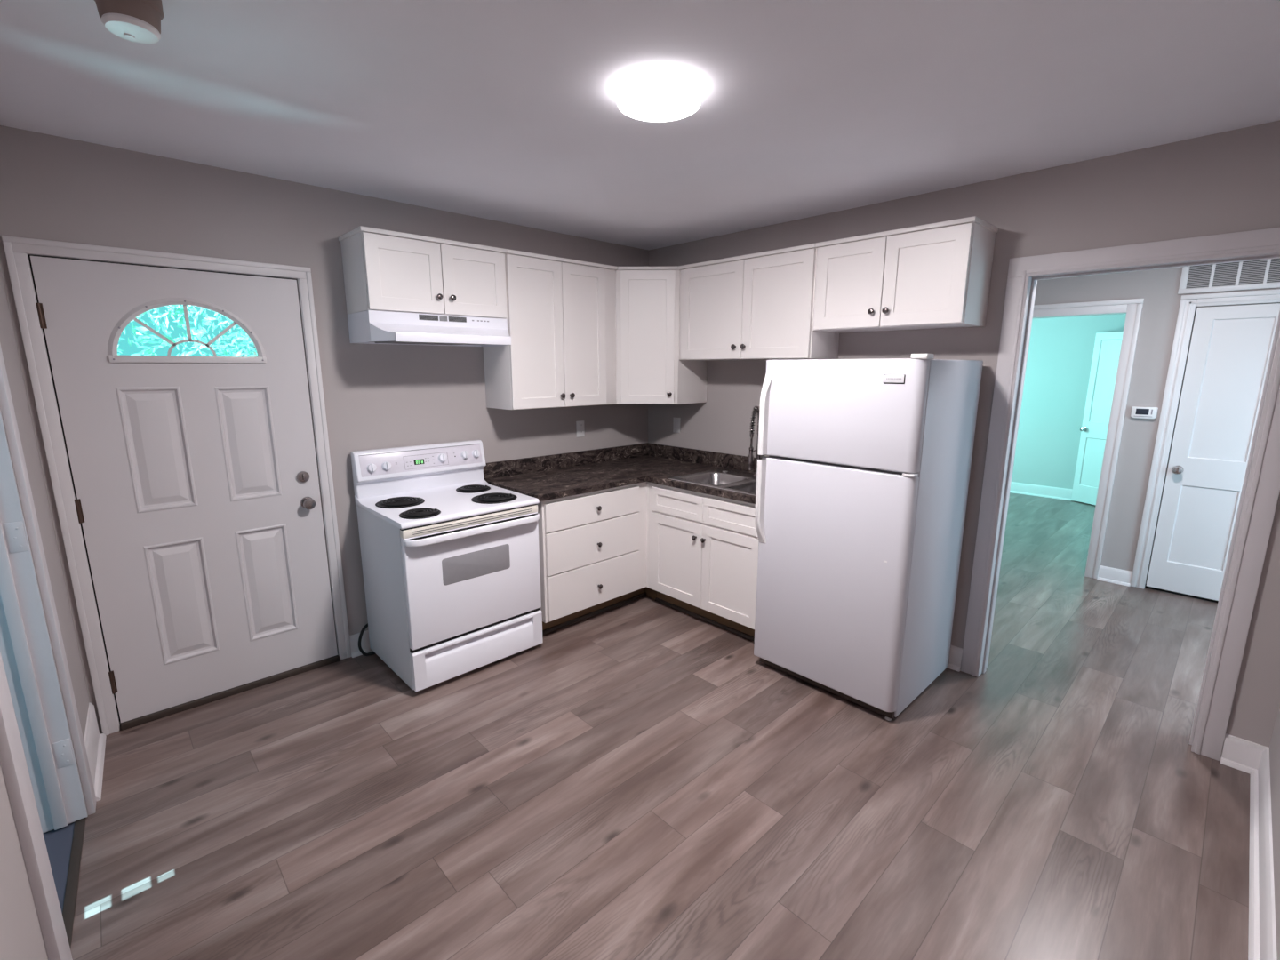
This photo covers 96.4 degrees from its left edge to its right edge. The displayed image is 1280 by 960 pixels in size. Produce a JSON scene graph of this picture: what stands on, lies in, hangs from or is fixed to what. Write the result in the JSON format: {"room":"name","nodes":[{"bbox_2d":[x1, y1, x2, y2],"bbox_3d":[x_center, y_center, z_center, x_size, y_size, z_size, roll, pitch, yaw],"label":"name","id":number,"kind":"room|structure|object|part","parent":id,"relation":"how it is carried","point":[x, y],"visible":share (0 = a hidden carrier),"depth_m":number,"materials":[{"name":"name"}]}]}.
{"room":"kitchen","nodes":[
{"label":"kitchen","id":0,"kind":"room"},
{"bbox_2d":[0,266,89,959],"bbox_3d":[-1.297,0.194,0.932,0.127,2.489,3.632,-9,15,-40],"label":"wall","id":1,"kind":"structure","parent":0,"point":[20,933],"depth_m":2.06,"materials":[{"name":"paint"}]},
{"bbox_2d":[0,344,96,959],"bbox_3d":[-1.796,0.260,1.554,0.147,2.118,0.978,-9,15,-40],"label":"trim","id":2,"kind":"structure","parent":1,"relation":"attached to","point":[38,763],"depth_m":1.90,"materials":[{"name":"paint"}]},
{"bbox_2d":[62,816,86,948],"bbox_3d":[-1.777,1.301,1.790,0.028,0.024,0.889,-9,15,-40],"label":"trim","id":3,"kind":"structure","parent":1,"relation":"attached to","point":[75,861],"depth_m":1.84,"materials":[{"name":"wood"}]},
{"bbox_2d":[83,702,106,800],"bbox_3d":[-1.238,1.317,1.210,0.034,0.178,3.536,-9,15,-40],"label":"baseboard","id":4,"kind":"structure","parent":1,"relation":"attached to","point":[94,742],"depth_m":2.34,"materials":[{"name":"paint"}]},
{"bbox_3d":[-1.233,1.394,1.230,0.021,0.019,3.536,-9,15,-40],"label":"shoe moulding","id":5,"kind":"part","parent":4,"relation":"part of","materials":[{"name":"paint"}]},
{"bbox_2d":[0,125,648,734],"bbox_3d":[-1.317,-0.297,3.414,3.924,2.489,0.127,-10,15,-42],"label":"wall","id":6,"kind":"structure","parent":0,"point":[52,188],"depth_m":2.93,"materials":[{"name":"paint"}]},
{"bbox_2d":[1,235,351,735],"bbox_3d":[-2.062,0.034,2.746,1.037,2.097,0.146,-10,15,-42],"label":"trim","id":7,"kind":"structure","parent":6,"relation":"attached to","point":[17,250],"depth_m":2.45,"materials":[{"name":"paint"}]},
{"bbox_2d":[30,256,337,722],"bbox_3d":[-2.019,0.060,2.698,0.919,2.004,0.107,-10,15,-42],"label":"door","id":8,"kind":"structure","parent":6,"relation":"in","point":[198,506],"depth_m":2.66,"materials":[{"name":"paint"}]},
{"bbox_3d":[-1.719,0.122,2.970,0.061,0.061,0.064,-10,15,-42],"label":"knob","id":9,"kind":"part","parent":8,"relation":"part of","materials":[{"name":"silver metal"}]},
{"bbox_2d":[120,655,339,730],"bbox_3d":[-2.061,1.049,2.945,0.914,0.029,0.150,-10,15,-42],"label":"trim","id":10,"kind":"structure","parent":6,"relation":"attached to","point":[164,713],"depth_m":2.85,"materials":[{"name":"wood"}]},
{"bbox_2d":[349,630,373,657],"bbox_3d":[-1.322,0.886,3.531,0.867,0.122,0.034,-10,15,-42],"label":"baseboard","id":11,"kind":"structure","parent":6,"relation":"attached to","point":[353,638],"depth_m":3.27,"materials":[{"name":"paint"}]},
{"bbox_3d":[-1.317,0.938,3.535,0.867,0.019,0.019,-10,15,-42],"label":"shoe moulding","id":12,"kind":"part","parent":11,"relation":"part of","materials":[{"name":"paint"}]},
{"bbox_2d":[338,225,507,319],"bbox_3d":[-1.136,-1.081,3.096,0.780,0.378,0.352,-10,15,-42],"label":"upper cabinet","id":13,"kind":"object","parent":6,"relation":"attached to","point":[384,270],"visible":0.99,"depth_m":2.93,"materials":[{"name":"paint"}]},
{"bbox_3d":[-1.177,-1.026,2.873,0.378,0.350,0.019,-10,15,-42],"label":"door","id":14,"kind":"part","parent":13,"relation":"part of","materials":[{"name":"paint"}]},
{"bbox_3d":[-1.143,-1.258,3.069,0.780,0.020,0.330,-10,15,-42],"label":"moulding","id":15,"kind":"part","parent":13,"relation":"part of","materials":[{"name":"paint"}]},
{"bbox_3d":[-1.044,-0.955,2.982,0.032,0.032,0.029,-10,15,-42],"label":"knob","id":16,"kind":"part","parent":13,"relation":"part of","materials":[{"name":"grey metal"}]},
{"bbox_3d":[-0.991,-0.964,3.031,0.032,0.032,0.029,-10,15,-42],"label":"knob","id":17,"kind":"part","parent":13,"relation":"part of","materials":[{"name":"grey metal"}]},
{"bbox_3d":[-0.902,-1.077,3.128,0.371,0.350,0.019,-10,15,-42],"label":"door","id":18,"kind":"part","parent":13,"relation":"part of","materials":[{"name":"paint"}]},
{"bbox_2d":[347,310,511,346],"bbox_3d":[-1.099,-0.812,3.108,0.762,0.150,0.460,-10,15,-42],"label":"range hood","id":19,"kind":"object","parent":6,"relation":"attached to","point":[367,326],"visible":1,"depth_m":2.96,"materials":[{"name":"white metal"}]},
{"bbox_3d":[-1.041,-0.855,3.033,0.043,0.025,0.002,-10,15,-42],"label":"switch panel","id":20,"kind":"part","parent":19,"relation":"part of","materials":[{"name":"grey plastic"}]},
{"bbox_2d":[483,248,617,409],"bbox_3d":[-0.552,-0.931,3.691,0.828,0.902,0.352,-10,15,-42],"label":"upper cabinet","id":21,"kind":"object","parent":6,"relation":"attached to","point":[561,312],"visible":0.96,"depth_m":3.53,"materials":[{"name":"paint"}]},
{"bbox_3d":[-0.620,-0.872,3.442,0.376,0.874,0.019,-10,15,-42],"label":"door","id":22,"kind":"part","parent":21,"relation":"part of","materials":[{"name":"paint"}]},
{"bbox_3d":[-0.559,-1.365,3.613,0.828,0.020,0.330,-10,15,-42],"label":"moulding","id":23,"kind":"part","parent":21,"relation":"part of","materials":[{"name":"paint"}]},
{"bbox_3d":[-0.356,-0.920,3.688,0.343,0.874,0.019,-10,15,-42],"label":"door","id":24,"kind":"part","parent":21,"relation":"part of","materials":[{"name":"paint"}]},
{"bbox_2d":[576,420,584,437],"bbox_3d":[-0.432,-0.372,4.161,0.071,0.117,0.008,-10,15,-42],"label":"wall outlet","id":25,"kind":"object","parent":6,"relation":"attached to","point":[580,425],"visible":1,"depth_m":4.16,"materials":[{"name":"white plastic"}]},
{"bbox_2d":[483,442,761,479],"bbox_3d":[0.078,-0.022,3.598,1.496,0.140,1.610,-10,15,-42],"label":"backsplash","id":26,"kind":"structure","parent":6,"relation":"attached to","point":[548,462],"depth_m":4.15,"materials":[{"name":"stone"}]},
{"bbox_2d":[615,266,707,404],"bbox_3d":[0.057,-1.009,4.085,0.605,0.902,0.608,-10,15,-42],"label":"upper cabinet","id":27,"kind":"object","parent":6,"relation":"attached to","point":[650,370],"visible":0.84,"depth_m":3.87,"materials":[{"name":"paint"}]},
{"bbox_3d":[0.051,-0.954,3.860,0.366,0.874,0.019,0,11,2],"label":"door","id":28,"kind":"part","parent":27,"relation":"part of","materials":[{"name":"paint"}]},
{"bbox_3d":[0.057,-1.441,3.999,0.605,0.020,0.608,-10,15,-42],"label":"moulding","id":29,"kind":"part","parent":27,"relation":"part of","materials":[{"name":"paint"}]},
{"bbox_2d":[0,0,1279,249],"bbox_3d":[2.224,-1.392,2.357,10.770,0.076,6.248,-10,15,-42],"label":"ceiling","id":30,"kind":"structure","parent":0,"point":[508,111],"depth_m":1.83,"materials":[{"name":"paint"}]},
{"bbox_2d":[94,0,163,44],"bbox_3d":[-1.218,-1.112,1.366,0.132,0.094,0.132,-10,15,-42],"label":"smoke detector","id":31,"kind":"object","parent":30,"relation":"attached to","point":[134,20],"visible":1,"depth_m":1.35,"materials":[{"name":"plastic"}]},
{"bbox_2d":[616,69,701,121],"bbox_3d":[0.061,-1.229,1.838,0.269,0.047,0.269,-10,15,-42],"label":"ceiling light","id":32,"kind":"object","parent":30,"relation":"attached to","point":[654,95],"visible":1,"depth_m":1.78,"materials":[{"name":"white plastic"}]},
{"bbox_3d":[0.061,-1.244,1.835,0.254,0.016,0.254,-10,15,-42],"label":"ceiling plate","id":33,"kind":"part","parent":32,"relation":"part of","materials":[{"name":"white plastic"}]},
{"bbox_2d":[618,85,700,120],"bbox_3d":[0.061,-1.210,1.842,0.263,0.009,0.263,-10,15,-42],"label":"diffuser","id":34,"kind":"object","parent":32,"relation":"attached to","point":[640,102],"depth_m":1.82,"materials":[{"name":"white"}]},
{"bbox_2d":[43,492,1250,959],"bbox_3d":[2.222,1.112,2.852,10.770,0.051,6.248,-10,15,-42],"label":"floor","id":35,"kind":"structure","parent":0,"point":[633,781],"depth_m":2.14,"materials":[{"name":"wood"}]},
{"bbox_2d":[350,440,543,691],"bbox_3d":[-1.068,0.423,3.178,0.825,1.168,0.711,-10,15,-42],"label":"electric range","id":36,"kind":"object","parent":35,"relation":"on","point":[450,556],"visible":1,"depth_m":3.03,"materials":[{"name":"paint"}]},
{"bbox_3d":[-1.556,0.907,3.258,0.098,0.185,0.062,-10,15,-42],"label":"power cord","id":37,"kind":"part","parent":36,"relation":"part of","materials":[{"name":"black rubber"}]},
{"bbox_3d":[-1.448,-0.064,3.094,0.048,0.048,0.030,-10,15,-42],"label":"knob","id":38,"kind":"part","parent":36,"relation":"part of","materials":[{"name":"white plastic"}]},
{"bbox_3d":[-1.391,-0.077,3.147,0.048,0.048,0.030,-10,15,-42],"label":"knob","id":39,"kind":"part","parent":36,"relation":"part of","materials":[{"name":"white plastic"}]},
{"bbox_3d":[-1.241,-0.118,3.305,0.709,0.111,0.027,-10,15,-42],"label":"control panel","id":40,"kind":"part","parent":36,"relation":"part of","materials":[{"name":"white metal"}]},
{"bbox_3d":[-1.159,-0.130,3.365,0.051,0.051,0.030,-10,15,-42],"label":"knob","id":41,"kind":"part","parent":36,"relation":"part of","materials":[{"name":"white plastic"}]},
{"bbox_2d":[354,480,539,529],"bbox_3d":[-1.056,0.108,3.149,0.762,0.058,0.643,-10,15,-42],"label":"cooktop","id":42,"kind":"object","parent":36,"relation":"in","point":[423,506],"depth_m":3.08,"materials":[{"name":"white metal"}]},
{"bbox_3d":[-1.056,-0.151,3.461,0.048,0.048,0.030,-10,15,-42],"label":"knob","id":43,"kind":"part","parent":36,"relation":"part of","materials":[{"name":"white plastic"}]},
{"bbox_3d":[-0.851,0.206,2.948,0.749,0.039,0.039,-10,15,-42],"label":"vent trim","id":44,"kind":"part","parent":36,"relation":"part of","materials":[{"name":"beige plastic"}]},
{"bbox_3d":[-0.851,0.504,3.007,0.749,0.569,0.037,-10,15,-42],"label":"oven door","id":45,"kind":"part","parent":36,"relation":"part of","materials":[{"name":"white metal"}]},
{"bbox_3d":[-0.819,0.252,2.923,0.744,0.036,0.054,-10,15,-42],"label":"oven handle","id":46,"kind":"part","parent":36,"relation":"part of","materials":[{"name":"white metal"}]},
{"bbox_3d":[-1.003,-0.161,3.511,0.048,0.048,0.030,-10,15,-42],"label":"knob","id":47,"kind":"part","parent":36,"relation":"part of","materials":[{"name":"white plastic"}]},
{"bbox_3d":[-0.850,0.901,3.084,0.749,0.201,0.039,-10,15,-42],"label":"storage drawer","id":48,"kind":"part","parent":36,"relation":"part of","materials":[{"name":"white metal"}]},
{"bbox_2d":[536,481,656,634],"bbox_3d":[-0.419,0.441,3.860,0.955,0.869,0.642,-10,15,-42],"label":"base cabinet","id":49,"kind":"object","parent":35,"relation":"on","point":[594,545],"visible":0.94,"depth_m":3.58,"materials":[{"name":"paint"}]},
{"bbox_3d":[-0.278,0.173,3.545,0.737,0.170,0.019,-10,15,-42],"label":"drawer","id":50,"kind":"part","parent":49,"relation":"part of","materials":[{"name":"paint"}]},
{"bbox_3d":[-0.279,0.390,3.588,0.737,0.256,0.019,-10,15,-42],"label":"drawer","id":51,"kind":"part","parent":49,"relation":"part of","materials":[{"name":"paint"}]},
{"bbox_3d":[-0.279,0.659,3.642,0.737,0.277,0.019,-10,15,-42],"label":"drawer","id":52,"kind":"part","parent":49,"relation":"part of","materials":[{"name":"paint"}]},
{"bbox_2d":[483,442,761,503],"bbox_3d":[0.078,-0.022,3.598,1.496,0.140,1.610,-10,15,-42],"label":"countertop","id":53,"kind":"structure","parent":49,"relation":"on","point":[547,477],"depth_m":3.92,"materials":[{"name":"stone"}]},
{"bbox_2d":[667,468,756,495],"bbox_3d":[0.646,0.091,3.616,0.545,0.190,0.782,-10,15,-42],"label":"sink","id":54,"kind":"object","parent":53,"relation":"in","point":[741,482],"visible":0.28,"depth_m":3.77,"materials":[{"name":"silver metal"}]},
{"bbox_2d":[747,405,760,476],"bbox_3d":[0.744,-0.246,3.688,0.142,0.463,0.106,-5,12,-22],"label":"kitchen faucet","id":55,"kind":"object","parent":53,"relation":"on","point":[750,460],"visible":0.79,"depth_m":3.64,"materials":[{"name":"black metal"}]},
{"bbox_2d":[648,482,758,641],"bbox_3d":[0.582,0.463,3.754,0.642,0.869,0.950,-10,15,-42],"label":"base cabinet","id":56,"kind":"object","parent":35,"relation":"on","point":[703,548],"visible":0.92,"depth_m":3.53,"materials":[{"name":"paint"}]},
{"bbox_3d":[0.236,0.509,3.716,0.019,0.544,0.438,-10,15,-42],"label":"door","id":57,"kind":"part","parent":56,"relation":"part of","materials":[{"name":"paint"}]},
{"bbox_3d":[0.236,0.152,3.645,0.019,0.160,0.438,-10,15,-42],"label":"false drawer","id":58,"kind":"part","parent":56,"relation":"part of","materials":[{"name":"paint"}]},
{"bbox_3d":[0.536,0.571,3.405,0.019,0.544,0.427,-10,15,-42],"label":"door","id":59,"kind":"part","parent":56,"relation":"part of","materials":[{"name":"paint"}]},
{"bbox_3d":[0.536,0.213,3.335,0.019,0.160,0.427,-10,15,-42],"label":"false drawer","id":60,"kind":"part","parent":56,"relation":"part of","materials":[{"name":"paint"}]},
{"bbox_2d":[753,353,983,720],"bbox_3d":[1.135,0.212,2.959,0.776,1.670,0.771,-10,15,-42],"label":"refrigerator","id":61,"kind":"object","parent":35,"relation":"on","point":[862,485],"visible":1,"depth_m":2.68,"materials":[{"name":"white metal"}]},
{"bbox_3d":[0.627,0.114,2.949,0.051,0.439,0.052,-10,15,-42],"label":"handle","id":62,"kind":"part","parent":61,"relation":"part of","materials":[{"name":"white plastic"}]},
{"bbox_3d":[0.625,-0.329,2.864,0.051,0.406,0.044,-10,15,-42],"label":"handle","id":63,"kind":"part","parent":61,"relation":"part of","materials":[{"name":"white plastic"}]},
{"bbox_3d":[0.902,0.474,2.790,0.046,1.102,0.766,-10,15,-42],"label":"fresh food door","id":64,"kind":"part","parent":61,"relation":"part of","materials":[{"name":"white metal"}]},
{"bbox_3d":[0.903,-0.313,2.634,0.046,0.475,0.766,-10,15,-42],"label":"freezer door","id":65,"kind":"part","parent":61,"relation":"part of","materials":[{"name":"white metal"}]},
{"bbox_3d":[1.067,-0.423,2.402,0.002,0.039,0.089,-10,15,-42],"label":"badge frame","id":66,"kind":"part","parent":61,"relation":"part of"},
{"bbox_2d":[648,120,1279,756],"bbox_3d":[2.206,-0.111,2.487,0.114,2.489,6.096,-10,15,-42],"label":"wall","id":67,"kind":"structure","parent":0,"point":[1225,182],"depth_m":2.60,"materials":[{"name":"paint"}]},
{"bbox_2d":[672,416,680,432],"bbox_3d":[0.282,-0.421,4.401,0.008,0.117,0.071,-10,15,-42],"label":"wall outlet","id":68,"kind":"object","parent":67,"relation":"attached to","point":[676,420],"visible":1,"depth_m":4.40,"materials":[{"name":"white plastic"}]},
{"bbox_2d":[678,243,839,359],"bbox_3d":[0.701,-1.058,3.570,0.352,0.603,0.996,-10,15,-42],"label":"upper cabinet","id":69,"kind":"object","parent":67,"relation":"attached to","point":[759,306],"visible":0.94,"depth_m":3.39,"materials":[{"name":"paint"}]},
{"bbox_3d":[0.452,-1.061,3.632,0.019,0.575,0.493,-10,15,-42],"label":"door","id":70,"kind":"part","parent":69,"relation":"part of","materials":[{"name":"paint"}]},
{"bbox_3d":[0.710,-1.346,3.521,0.330,0.020,0.996,-10,15,-42],"label":"moulding","id":71,"kind":"part","parent":69,"relation":"part of","materials":[{"name":"paint"}]},
{"bbox_3d":[0.782,-0.993,3.292,0.019,0.575,0.457,-10,15,-42],"label":"door","id":72,"kind":"part","parent":69,"relation":"part of","materials":[{"name":"paint"}]},
{"bbox_2d":[812,216,998,333],"bbox_3d":[1.311,-1.007,2.925,0.352,0.452,0.773,-10,15,-42],"label":"upper cabinet","id":73,"kind":"object","parent":67,"relation":"attached to","point":[933,276],"visible":1,"depth_m":2.76,"materials":[{"name":"paint"}]},
{"bbox_3d":[1.080,-1.006,2.969,0.019,0.424,0.366,-10,15,-42],"label":"door","id":74,"kind":"part","parent":73,"relation":"part of","materials":[{"name":"paint"}]},
{"bbox_3d":[1.163,-0.846,2.877,0.029,0.032,0.032,-10,15,-42],"label":"knob","id":75,"kind":"part","parent":73,"relation":"part of","materials":[{"name":"grey metal"}]},
{"bbox_3d":[1.213,-0.836,2.824,0.029,0.032,0.032,-10,15,-42],"label":"knob","id":76,"kind":"part","parent":73,"relation":"part of","materials":[{"name":"grey metal"}]},
{"bbox_3d":[1.320,-1.221,2.891,0.330,0.020,0.773,-10,15,-42],"label":"moulding","id":77,"kind":"part","parent":73,"relation":"part of","materials":[{"name":"paint"}]},
{"bbox_3d":[1.339,-0.953,2.702,0.019,0.424,0.377,-10,15,-42],"label":"door","id":78,"kind":"part","parent":73,"relation":"part of","materials":[{"name":"paint"}]},
{"bbox_2d":[947,644,1268,774],"bbox_3d":[1.834,0.995,2.995,0.034,0.122,1.963,-10,15,-42],"label":"baseboard","id":79,"kind":"structure","parent":67,"relation":"attached to","point":[1237,753],"depth_m":2.35,"materials":[{"name":"paint"}]},
{"bbox_2d":[960,227,1279,760],"bbox_3d":[2.136,0.059,2.595,0.160,2.120,0.998,-10,15,-42],"label":"trim","id":80,"kind":"structure","parent":67,"relation":"attached to","point":[1260,490],"depth_m":2.39,"materials":[{"name":"paint"}]},
{"bbox_2d":[1011,313,1126,489],"bbox_3d":[4.971,-1.060,7.295,0.102,2.489,2.896,-10,15,-42],"label":"wall","id":81,"kind":"structure","parent":0,"point":[1060,349],"depth_m":7.07,"materials":[{"name":"paint"}]},
{"bbox_2d":[1071,331,1123,504],"bbox_3d":[5.400,-0.662,6.496,0.094,1.994,0.762,-3,12,-15],"label":"door","id":82,"kind":"structure","parent":81,"relation":"in","point":[1107,345],"depth_m":6.72,"materials":[{"name":"paint"}]},
{"bbox_3d":[5.292,-0.607,6.837,0.058,0.056,0.056,-3,12,-15],"label":"knob","id":83,"kind":"part","parent":82,"relation":"part of","materials":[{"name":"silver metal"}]},
{"bbox_2d":[1033,267,1279,583],"bbox_3d":[3.851,-0.412,4.018,0.127,2.489,6.096,-10,15,-42],"label":"wall","id":84,"kind":"structure","parent":0,"point":[1158,288],"depth_m":4.16,"materials":[{"name":"paint"}]},
{"bbox_2d":[1009,481,1079,502],"bbox_3d":[3.846,0.300,6.476,2.997,0.137,2.692,-10,15,-42],"label":"baseboard","id":85,"kind":"structure","parent":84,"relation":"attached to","point":[1048,492],"depth_m":7.28,"materials":[{"name":"paint"}]},
{"bbox_3d":[3.846,0.358,6.488,2.997,0.019,2.692,-10,15,-42],"label":"shoe moulding","id":86,"kind":"part","parent":85,"relation":"part of","materials":[{"name":"paint"}]},
{"bbox_2d":[1032,298,1143,579],"bbox_3d":[3.272,-0.334,4.639,0.154,2.093,0.974,-10,15,-42],"label":"trim","id":87,"kind":"structure","parent":84,"relation":"attached to","point":[1132,308],"depth_m":4.27,"materials":[{"name":"paint"}]},
{"bbox_2d":[1096,565,1132,586],"bbox_3d":[3.441,0.694,4.556,0.034,0.109,3.962,-10,15,-42],"label":"baseboard","id":88,"kind":"structure","parent":84,"relation":"attached to","point":[1108,574],"depth_m":4.37,"materials":[{"name":"paint"}]},
{"bbox_3d":[3.436,0.739,4.560,0.019,0.019,3.962,-10,15,-42],"label":"shoe moulding","id":89,"kind":"part","parent":88,"relation":"part of","materials":[{"name":"paint"}]},
{"bbox_2d":[1130,406,1158,418],"bbox_3d":[3.630,-0.485,4.125,0.030,0.082,0.140,-10,15,-42],"label":"thermostat","id":90,"kind":"object","parent":84,"relation":"attached to","point":[1137,412],"visible":1,"depth_m":4.11,"materials":[{"name":"white plastic"}]},
{"bbox_2d":[1144,584,1218,602],"bbox_3d":[3.953,0.826,4.122,0.056,0.015,0.495,-10,15,-42],"label":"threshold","id":91,"kind":"structure","parent":84,"relation":"attached to","point":[1146,586],"depth_m":4.13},
{"bbox_2d":[1129,288,1279,588],"bbox_3d":[3.914,-0.185,3.884,0.024,2.096,0.639,-10,15,-42],"label":"trim","id":92,"kind":"structure","parent":84,"relation":"attached to","point":[1188,304],"depth_m":4.01,"materials":[{"name":"paint"}]},
{"bbox_2d":[1146,303,1279,600],"bbox_3d":[3.914,-0.154,3.884,0.096,1.989,0.471,-10,15,-42],"label":"door","id":93,"kind":"structure","parent":84,"relation":"in","point":[1230,348],"depth_m":3.91,"materials":[{"name":"paint"}]},
{"bbox_3d":[3.776,-0.069,4.022,0.061,0.059,0.059,-10,15,-42],"label":"knob","id":94,"kind":"part","parent":93,"relation":"part of","materials":[{"name":"silver metal"}]},
{"bbox_2d":[1177,258,1279,294],"bbox_3d":[3.949,-1.323,3.628,0.015,0.215,0.767,-10,15,-42],"label":"air vent","id":95,"kind":"object","parent":84,"relation":"in","point":[1263,274],"visible":0.68,"depth_m":3.73,"materials":[{"name":"metal"}]},
{"bbox_2d":[1269,704,1279,959],"bbox_3d":[1.185,0.233,0.746,3.810,2.489,0.127,-10,15,-42],"label":"wall","id":96,"kind":"structure","parent":0,"point":[1275,742],"depth_m":1.89,"materials":[{"name":"paint"}]},
{"bbox_2d":[1248,747,1277,959],"bbox_3d":[1.221,1.366,1.119,3.556,0.122,0.034,-10,15,-42],"label":"baseboard","id":97,"kind":"structure","parent":96,"relation":"attached to","point":[1262,935],"depth_m":1.81,"materials":[{"name":"paint"}]},
{"bbox_3d":[1.216,1.415,1.135,3.556,0.019,0.019,-10,15,-42],"label":"shoe moulding","id":98,"kind":"part","parent":97,"relation":"part of","materials":[{"name":"paint"}]},
{"label":"outside","id":99,"kind":"structure","parent":0,"visible":0},
{"bbox_3d":[-7.941,-0.105,9.539,30.480,0.127,17.653,-10,15,-42],"label":"ground","id":100,"kind":"structure","parent":99,"visible":0},
{"bbox_2d":[117,304,187,355],"bbox_3d":[-6.040,-1.730,5.262,3.069,4.746,3.154,-10,15,-42],"label":"tree","id":101,"kind":"object","parent":100,"relation":"on","point":[143,339],"visible":0.02,"depth_m":6.08,"materials":[{"name":"green plant"}]},
{"bbox_2d":[147,304,257,356],"bbox_3d":[-6.453,-3.236,9.588,3.439,6.014,3.392,-10,15,-42],"label":"tree","id":102,"kind":"object","parent":100,"relation":"on","point":[244,336],"visible":0.03,"depth_m":9.17,"materials":[{"name":"green plant"}]}
]}

